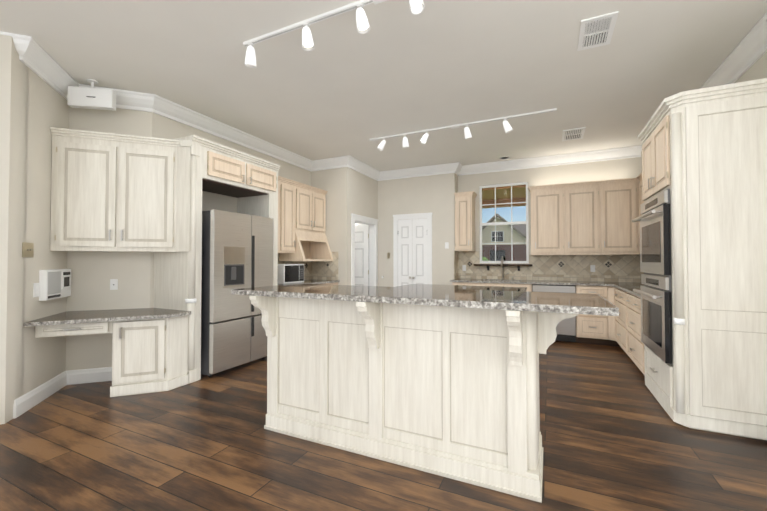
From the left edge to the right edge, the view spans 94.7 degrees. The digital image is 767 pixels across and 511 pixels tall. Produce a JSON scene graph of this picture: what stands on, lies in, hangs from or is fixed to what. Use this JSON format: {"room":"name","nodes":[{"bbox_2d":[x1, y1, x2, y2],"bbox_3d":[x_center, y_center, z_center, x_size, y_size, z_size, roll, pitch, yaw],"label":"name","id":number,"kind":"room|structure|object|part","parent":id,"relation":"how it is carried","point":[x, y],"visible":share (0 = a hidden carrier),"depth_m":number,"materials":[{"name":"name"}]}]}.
{"room":"kitchen","nodes":[
{"label":"kitchen","id":0,"kind":"room"},
{"bbox_2d":[15,62,28,395],"bbox_3d":[-4.559,-0.228,2.444,3.200,3.120,0.120,0,-1,-20],"label":"wall","id":1,"kind":"structure","parent":0,"point":[21,230],"depth_m":2.98,"materials":[{"name":"paint"}]},
{"bbox_2d":[0,34,69,423],"bbox_3d":[-3.208,-0.214,3.239,0.120,3.120,0.940,0,-1,-20],"label":"wall","id":2,"kind":"structure","parent":0,"point":[43,359],"depth_m":3.02,"materials":[{"name":"paint"}]},
{"bbox_2d":[22,242,33,256],"bbox_3d":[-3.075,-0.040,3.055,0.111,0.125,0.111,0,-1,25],"label":"switch plate","id":3,"kind":"object","parent":2,"relation":"attached to","point":[27,249],"visible":1,"depth_m":3.04,"materials":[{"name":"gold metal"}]},
{"bbox_2d":[33,283,38,296],"bbox_3d":[-3.119,0.317,3.174,0.008,0.125,0.080,0,-1,-20],"label":"outlet","id":4,"kind":"object","parent":2,"relation":"attached to","point":[35,289],"visible":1,"depth_m":3.16,"materials":[{"name":"white plastic"}]},
{"bbox_2d":[39,269,70,300],"bbox_3d":[-3.189,0.284,3.446,0.062,0.280,0.457,0,-1,-20],"label":"intercom","id":5,"kind":"object","parent":2,"relation":"attached to","point":[54,283],"visible":1,"depth_m":3.36,"materials":[{"name":"white plastic"}]},
{"bbox_2d":[13,367,111,418],"bbox_3d":[-3.046,1.278,3.524,0.608,0.145,1.110,0,-1,25],"label":"baseboard","id":6,"kind":"structure","parent":2,"relation":"attached to","point":[24,403],"depth_m":3.26,"materials":[{"name":"white wood"}]},
{"bbox_2d":[0,12,766,180],"bbox_3d":[-1.339,-1.703,2.671,7.833,0.159,10.150,0,-1,25],"label":"crown molding","id":7,"kind":"structure","parent":2,"relation":"attached to","point":[745,55],"depth_m":4.45,"materials":[{"name":"white wood"}]},
{"bbox_2d":[66,107,151,370],"bbox_3d":[-2.978,-0.203,3.885,0.750,3.120,0.120,0,-1,-20],"label":"wall","id":8,"kind":"structure","parent":0,"point":[93,274],"depth_m":3.80,"materials":[{"name":"paint"}]},
{"bbox_2d":[110,279,117,289],"bbox_3d":[-2.922,0.323,3.827,0.068,0.115,0.008,0,-1,-20],"label":"phone jack","id":9,"kind":"object","parent":8,"relation":"attached to","point":[113,284],"visible":1,"depth_m":3.83,"materials":[{"name":"white plastic"}]},
{"bbox_2d":[50,127,191,251],"bbox_3d":[-2.659,-0.621,3.696,1.217,1.180,0.492,0,-1,-21],"label":"upper cabinet","id":10,"kind":"object","parent":8,"relation":"attached to","point":[112,192],"depth_m":3.57,"materials":[{"name":"white wood"}]},
{"bbox_3d":[-2.106,-0.621,3.731,0.180,1.180,0.048,0,-1,25],"label":"desk wall cabinet filler","id":11,"kind":"part","parent":10,"relation":"part of","materials":[{"name":"beige wood"}]},
{"bbox_2d":[150,112,310,307],"bbox_3d":[-2.036,-0.179,5.306,0.120,3.120,2.930,0,-1,25],"label":"wall","id":12,"kind":"structure","parent":0,"point":[165,127],"depth_m":4.68,"materials":[{"name":"paint"}]},
{"bbox_2d":[186,139,273,198],"bbox_3d":[-2.048,-1.020,4.420,0.616,0.372,1.108,0,-1,25],"label":"upper cabinet","id":13,"kind":"object","parent":12,"relation":"attached to","point":[249,182],"depth_m":4.22,"materials":[{"name":"wood"}]},
{"bbox_2d":[278,176,297,255],"bbox_3d":[-1.713,-0.583,5.442,0.347,1.112,0.690,0,-1,25],"label":"upper cabinet","id":14,"kind":"object","parent":12,"relation":"attached to","point":[287,190],"depth_m":5.52,"materials":[{"name":"wood"}]},
{"bbox_2d":[278,253,309,279],"bbox_3d":[-1.683,0.195,5.896,0.009,0.509,1.549,0,-1,25],"label":"backsplash","id":15,"kind":"structure","parent":12,"relation":"attached to","point":[306,263],"depth_m":6.42,"materials":[{"name":"tile"}]},
{"bbox_2d":[298,184,325,235],"bbox_3d":[-1.383,-0.756,6.144,0.347,0.742,0.856,0,-1,25],"label":"upper cabinet","id":16,"kind":"object","parent":12,"relation":"attached to","point":[302,221],"depth_m":6.05,"materials":[{"name":"wood"}]},
{"bbox_2d":[311,168,340,284],"bbox_3d":[-1.088,-0.158,6.545,0.780,3.120,0.120,0,-1,25],"label":"wall","id":17,"kind":"structure","parent":0,"point":[329,180],"depth_m":6.41,"materials":[{"name":"paint"}]},
{"bbox_2d":[310,252,337,279],"bbox_3d":[-1.072,0.205,6.459,0.574,0.509,0.009,0,-1,25],"label":"backsplash","id":18,"kind":"structure","parent":17,"relation":"attached to","point":[318,269],"depth_m":6.45,"materials":[{"name":"tile"}]},
{"bbox_2d":[341,167,377,284],"bbox_3d":[-0.417,-0.152,6.914,0.120,3.120,1.360,0,-1,25],"label":"wall","id":19,"kind":"structure","parent":0,"point":[359,193],"depth_m":6.40,"materials":[{"name":"paint"}]},
{"bbox_2d":[355,225,368,285],"bbox_3d":[-0.680,0.402,7.432,0.804,2.010,0.110,0,-1,25],"label":"door leaf","id":20,"kind":"structure","parent":19,"relation":"in","point":[361,255],"depth_m":7.35,"materials":[{"name":"white wood"}]},
{"bbox_2d":[351,213,377,285],"bbox_3d":[-0.404,0.334,6.900,0.148,2.147,1.070,0,-1,25],"label":"door frame","id":21,"kind":"structure","parent":19,"relation":"attached to","point":[372,223],"depth_m":7.26,"materials":[{"name":"white wood"}]},
{"bbox_2d":[0,341,766,510],"bbox_3d":[-0.967,1.372,3.300,10.500,0.050,11.700,0,-1,25],"label":"floor","id":22,"kind":"structure","parent":0,"point":[615,437],"depth_m":2.30,"materials":[{"name":"brown wood"}]},
{"bbox_2d":[24,308,190,396],"bbox_3d":[-2.766,0.969,3.450,1.171,0.762,1.071,0,-1,25],"label":"desk unit","id":23,"kind":"object","parent":22,"relation":"on","point":[149,350],"visible":1,"depth_m":3.43,"materials":[{"name":"white wood"}]},
{"bbox_2d":[201,209,273,376],"bbox_3d":[-1.966,0.441,4.400,0.729,1.850,0.920,0,-1,25],"label":"fridge","id":24,"kind":"object","parent":22,"relation":"on","point":[237,250],"visible":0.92,"depth_m":4.06,"materials":[{"name":"metal"}]},
{"bbox_2d":[278,279,339,284],"bbox_3d":[-1.393,0.918,5.742,0.649,0.940,1.551,0,-1,25],"label":"base cabinet","id":25,"kind":"object","parent":22,"relation":"on","point":[325,282],"visible":0.08,"depth_m":5.92,"materials":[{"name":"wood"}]},
{"bbox_2d":[278,264,303,283],"bbox_3d":[-1.560,0.297,5.596,0.386,0.292,0.485,0,-1,25],"label":"microwave","id":26,"kind":"object","parent":25,"relation":"on","point":[290,273],"visible":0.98,"depth_m":5.43,"materials":[{"name":"white plastic"}]},
{"bbox_2d":[243,292,598,502],"bbox_3d":[0.151,0.813,2.424,2.182,1.038,0.754,0,-1,25],"label":"kitchen island","id":27,"kind":"object","parent":22,"relation":"on","point":[441,382],"depth_m":2.21,"materials":[{"name":"white wood"}]},
{"bbox_2d":[231,284,618,315],"bbox_3d":[0.125,0.274,2.446,2.420,0.036,0.750,0,-1,25],"label":"island countertop","id":28,"kind":"structure","parent":27,"relation":"on","point":[562,302],"depth_m":2.17,"materials":[{"name":"grey stone"}]},
{"bbox_2d":[397,284,526,290],"bbox_3d":[1.007,0.899,4.648,1.600,0.941,0.705,0,-1,25],"label":"kitchen island","id":29,"kind":"object","parent":22,"relation":"on","point":[499,288],"visible":0.06,"depth_m":4.59,"materials":[{"name":"grey stone"}]},
{"bbox_2d":[452,282,493,285],"bbox_3d":[1.693,0.948,6.452,0.735,0.905,0.637,0,-1,25],"label":"base cabinet","id":30,"kind":"object","parent":22,"relation":"on","point":[453,283],"depth_m":6.16,"materials":[{"name":"wood"}]},
{"bbox_2d":[450,278,521,281],"bbox_3d":[1.862,0.476,6.375,1.186,0.034,0.646,0,-1,25],"label":"countertop","id":31,"kind":"structure","parent":30,"relation":"on","point":[454,280],"depth_m":6.29,"materials":[{"name":"grey stone"}]},
{"bbox_2d":[501,256,513,279],"bbox_3d":[2.230,0.242,6.386,0.209,0.430,0.224,0,-1,25],"label":"faucet","id":32,"kind":"object","parent":31,"relation":"on","point":[502,263],"visible":1,"depth_m":6.48,"materials":[{"name":"silver metal"}]},
{"bbox_2d":[494,282,517,286],"bbox_3d":[2.227,0.944,6.201,0.725,0.905,0.637,0,-1,25],"label":"base cabinet","id":33,"kind":"object","parent":22,"relation":"on","point":[503,284],"depth_m":5.94,"materials":[{"name":"wood"}]},
{"bbox_2d":[532,284,575,341],"bbox_3d":[2.829,0.933,5.878,0.624,0.875,0.677,0,-1,25],"label":"dishwasher","id":34,"kind":"object","parent":22,"relation":"on","point":[566,328],"visible":0.38,"depth_m":5.56,"materials":[{"name":"metal"}]},
{"bbox_2d":[574,298,609,344],"bbox_3d":[3.347,0.934,5.634,0.505,0.905,0.707,0,-1,25],"label":"base cabinet","id":35,"kind":"object","parent":22,"relation":"on","point":[590,329],"depth_m":5.42,"materials":[{"name":"wood"}]},
{"bbox_2d":[606,298,644,375],"bbox_3d":[3.477,0.917,4.598,0.789,0.905,2.473,0,-1,25],"label":"base cabinet","id":36,"kind":"object","parent":22,"relation":"on","point":[622,330],"depth_m":4.33,"materials":[{"name":"wood"}]},
{"bbox_2d":[510,280,643,297],"bbox_3d":[2.922,0.450,4.867,2.016,0.034,2.473,0,-1,25],"label":"countertop","id":37,"kind":"structure","parent":36,"relation":"on","point":[604,289],"depth_m":5.38,"materials":[{"name":"grey stone"}]},
{"bbox_2d":[638,78,766,439],"bbox_3d":[2.748,0.052,3.017,0.749,2.580,1.020,0,-1,25],"label":"tall cabinet","id":38,"kind":"object","parent":22,"relation":"on","point":[704,155],"visible":1,"depth_m":2.62,"materials":[{"name":"wood"}]},
{"bbox_2d":[632,189,671,364],"bbox_3d":[2.421,0.181,3.221,0.118,1.406,0.835,0,-1,25],"label":"double oven","id":39,"kind":"object","parent":38,"relation":"in","point":[654,291],"visible":1,"depth_m":3.03,"materials":[{"name":"metal"}]},
{"bbox_2d":[0,0,766,171],"bbox_3d":[-0.967,-1.797,3.354,10.500,0.050,11.700,0,-1,25],"label":"ceiling","id":40,"kind":"structure","parent":0,"point":[344,87],"depth_m":3.29,"materials":[{"name":"paint"}]},
{"bbox_2d":[67,79,115,110],"bbox_3d":[-2.963,-1.630,3.595,0.401,0.274,0.088,0,-1,-9],"label":"projector","id":41,"kind":"object","parent":40,"relation":"attached to","point":[92,97],"visible":0.98,"depth_m":3.56,"materials":[{"name":"white plastic"}]},
{"bbox_2d":[243,0,423,67],"bbox_3d":[-0.345,-1.681,2.583,1.820,0.208,0.137,0,-1,25],"label":"track light","id":42,"kind":"object","parent":40,"relation":"attached to","point":[416,8],"visible":1,"depth_m":2.66,"materials":[{"name":"white plastic"}]},
{"bbox_2d":[369,108,556,150],"bbox_3d":[0.936,-1.644,4.776,2.530,0.208,0.175,0,-1,25],"label":"track light","id":43,"kind":"object","parent":40,"relation":"attached to","point":[468,135],"visible":1,"depth_m":4.73,"materials":[{"name":"white plastic"}]},
{"bbox_2d":[562,127,585,140],"bbox_3d":[2.745,-1.735,5.110,0.280,0.014,0.480,0,-1,25],"label":"ceiling vent","id":44,"kind":"object","parent":40,"relation":"in","point":[572,134],"visible":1,"depth_m":5.09,"materials":[{"name":"white plastic"}]},
{"bbox_2d":[577,11,618,50],"bbox_3d":[1.703,-1.774,2.826,0.240,0.014,0.420,0,-1,25],"label":"ceiling vent","id":45,"kind":"object","parent":40,"relation":"in","point":[596,31],"visible":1,"depth_m":2.80,"materials":[{"name":"white plastic"}]},
{"bbox_2d":[378,174,448,286],"bbox_3d":[0.585,-0.148,7.128,1.510,3.120,0.120,0,-1,25],"label":"wall","id":46,"kind":"structure","parent":0,"point":[422,194],"depth_m":7.05,"materials":[{"name":"paint"}]},
{"bbox_2d":[398,219,426,285],"bbox_3d":[0.564,0.347,7.022,0.629,2.106,0.070,0,-1,25],"label":"double door","id":47,"kind":"structure","parent":46,"relation":"in","point":[412,251],"depth_m":7.05,"materials":[{"name":"white wood"}]},
{"bbox_2d":[393,212,432,286],"bbox_3d":[0.574,0.297,7.044,0.835,2.227,0.028,0,-1,25],"label":"door frame","id":48,"kind":"structure","parent":46,"relation":"attached to","point":[428,216],"depth_m":7.05,"materials":[{"name":"white wood"}]},
{"bbox_2d":[448,173,457,284],"bbox_3d":[1.377,-0.152,6.898,0.120,3.120,0.380,0,-1,25],"label":"wall","id":49,"kind":"structure","parent":0,"point":[452,183],"depth_m":6.74,"materials":[{"name":"paint"}]},
{"bbox_2d":[454,251,457,278],"bbox_3d":[1.393,0.200,6.775,0.008,0.529,0.300,0,-1,25],"label":"backsplash","id":50,"kind":"structure","parent":49,"relation":"attached to","point":[455,252],"depth_m":6.75,"materials":[{"name":"tile"}]},
{"bbox_2d":[454,191,476,250],"bbox_3d":[1.561,-0.611,6.683,0.362,1.090,0.379,0,-1,25],"label":"upper cabinet","id":51,"kind":"object","parent":49,"relation":"attached to","point":[464,221],"visible":1,"depth_m":6.55,"materials":[{"name":"wood"}]},
{"bbox_2d":[458,157,641,281],"bbox_3d":[2.939,-0.162,6.307,3.450,3.120,0.120,0,-1,25],"label":"wall","id":52,"kind":"structure","parent":0,"point":[598,171],"depth_m":6.25,"materials":[{"name":"paint"}]},
{"bbox_2d":[474,264,532,270],"bbox_3d":[2.200,0.238,6.527,1.020,0.123,0.160,0,-1,25],"label":"window sill ledge","id":53,"kind":"object","parent":52,"relation":"attached to","point":[489,265],"visible":0.9,"depth_m":6.44,"materials":[{"name":"stone"}]},
{"bbox_2d":[479,181,528,262],"bbox_3d":[2.256,-0.582,6.635,0.882,1.491,0.121,0,-1,25],"label":"window","id":54,"kind":"structure","parent":52,"relation":"in","point":[511,223],"depth_m":6.61,"materials":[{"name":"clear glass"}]},
{"bbox_2d":[528,185,571,254],"bbox_3d":[2.865,-0.559,6.086,0.590,1.137,0.346,0,-1,25],"label":"upper cabinet","id":55,"kind":"object","parent":52,"relation":"attached to","point":[551,205],"depth_m":5.92,"materials":[{"name":"wood"}]},
{"bbox_2d":[458,251,643,281],"bbox_3d":[2.912,0.191,6.242,3.209,0.529,0.009,0,-1,25],"label":"backsplash","id":56,"kind":"structure","parent":52,"relation":"attached to","point":[617,268],"depth_m":6.14,"materials":[{"name":"tile"}]},
{"bbox_2d":[572,181,599,254],"bbox_3d":[3.291,-0.562,5.886,0.500,1.137,0.346,0,-1,25],"label":"upper cabinet","id":57,"kind":"object","parent":52,"relation":"attached to","point":[590,218],"depth_m":5.71,"materials":[{"name":"wood"}]},
{"bbox_2d":[590,265,594,271],"bbox_3d":[3.524,0.234,5.945,0.070,0.115,0.008,0,-1,25],"label":"outlet","id":58,"kind":"object","parent":52,"relation":"attached to","point":[592,268],"depth_m":5.94,"materials":[{"name":"white plastic"}]},
{"bbox_2d":[600,181,635,254],"bbox_3d":[3.754,-0.566,5.668,0.525,1.137,0.346,0,-1,25],"label":"upper cabinet","id":59,"kind":"object","parent":52,"relation":"attached to","point":[617,198],"depth_m":5.52,"materials":[{"name":"wood"}]},
{"bbox_2d":[735,52,766,82],"bbox_3d":[2.284,-0.252,1.007,0.120,3.120,10.270,0,-1,25],"label":"wall","id":60,"kind":"structure","parent":0,"point":[757,70],"depth_m":2.95,"materials":[{"name":"paint"}]},
{"bbox_2d":[636,173,643,254],"bbox_3d":[3.943,-0.576,5.095,0.347,1.137,0.570,0,-1,25],"label":"upper cabinet","id":61,"kind":"object","parent":60,"relation":"attached to","point":[639,201],"depth_m":5.42,"materials":[{"name":"wood"}]},
{"label":"outside","id":62,"kind":"structure","parent":0,"visible":0},
{"bbox_3d":[11.856,2.267,36.988,70.000,0.100,62.800,0,-1,25],"label":"ground","id":63,"kind":"structure","parent":62,"visible":0},
{"bbox_2d":[482,214,525,260],"bbox_3d":[10.280,-0.304,28.986,23.200,4.770,11.900,0,-1,25],"label":"house","id":64,"kind":"structure","parent":63,"relation":"on","point":[518,237],"depth_m":23.82,"materials":[{"name":"grey brick"}]},
{"bbox_2d":[482,185,525,208],"bbox_3d":[3.249,0.199,6.995,12.000,3.020,1.380,0,-1,25],"label":"porch","id":65,"kind":"object","parent":63,"relation":"on","point":[520,193],"depth_m":7.55,"materials":[{"name":"brown wood"}]}
]}

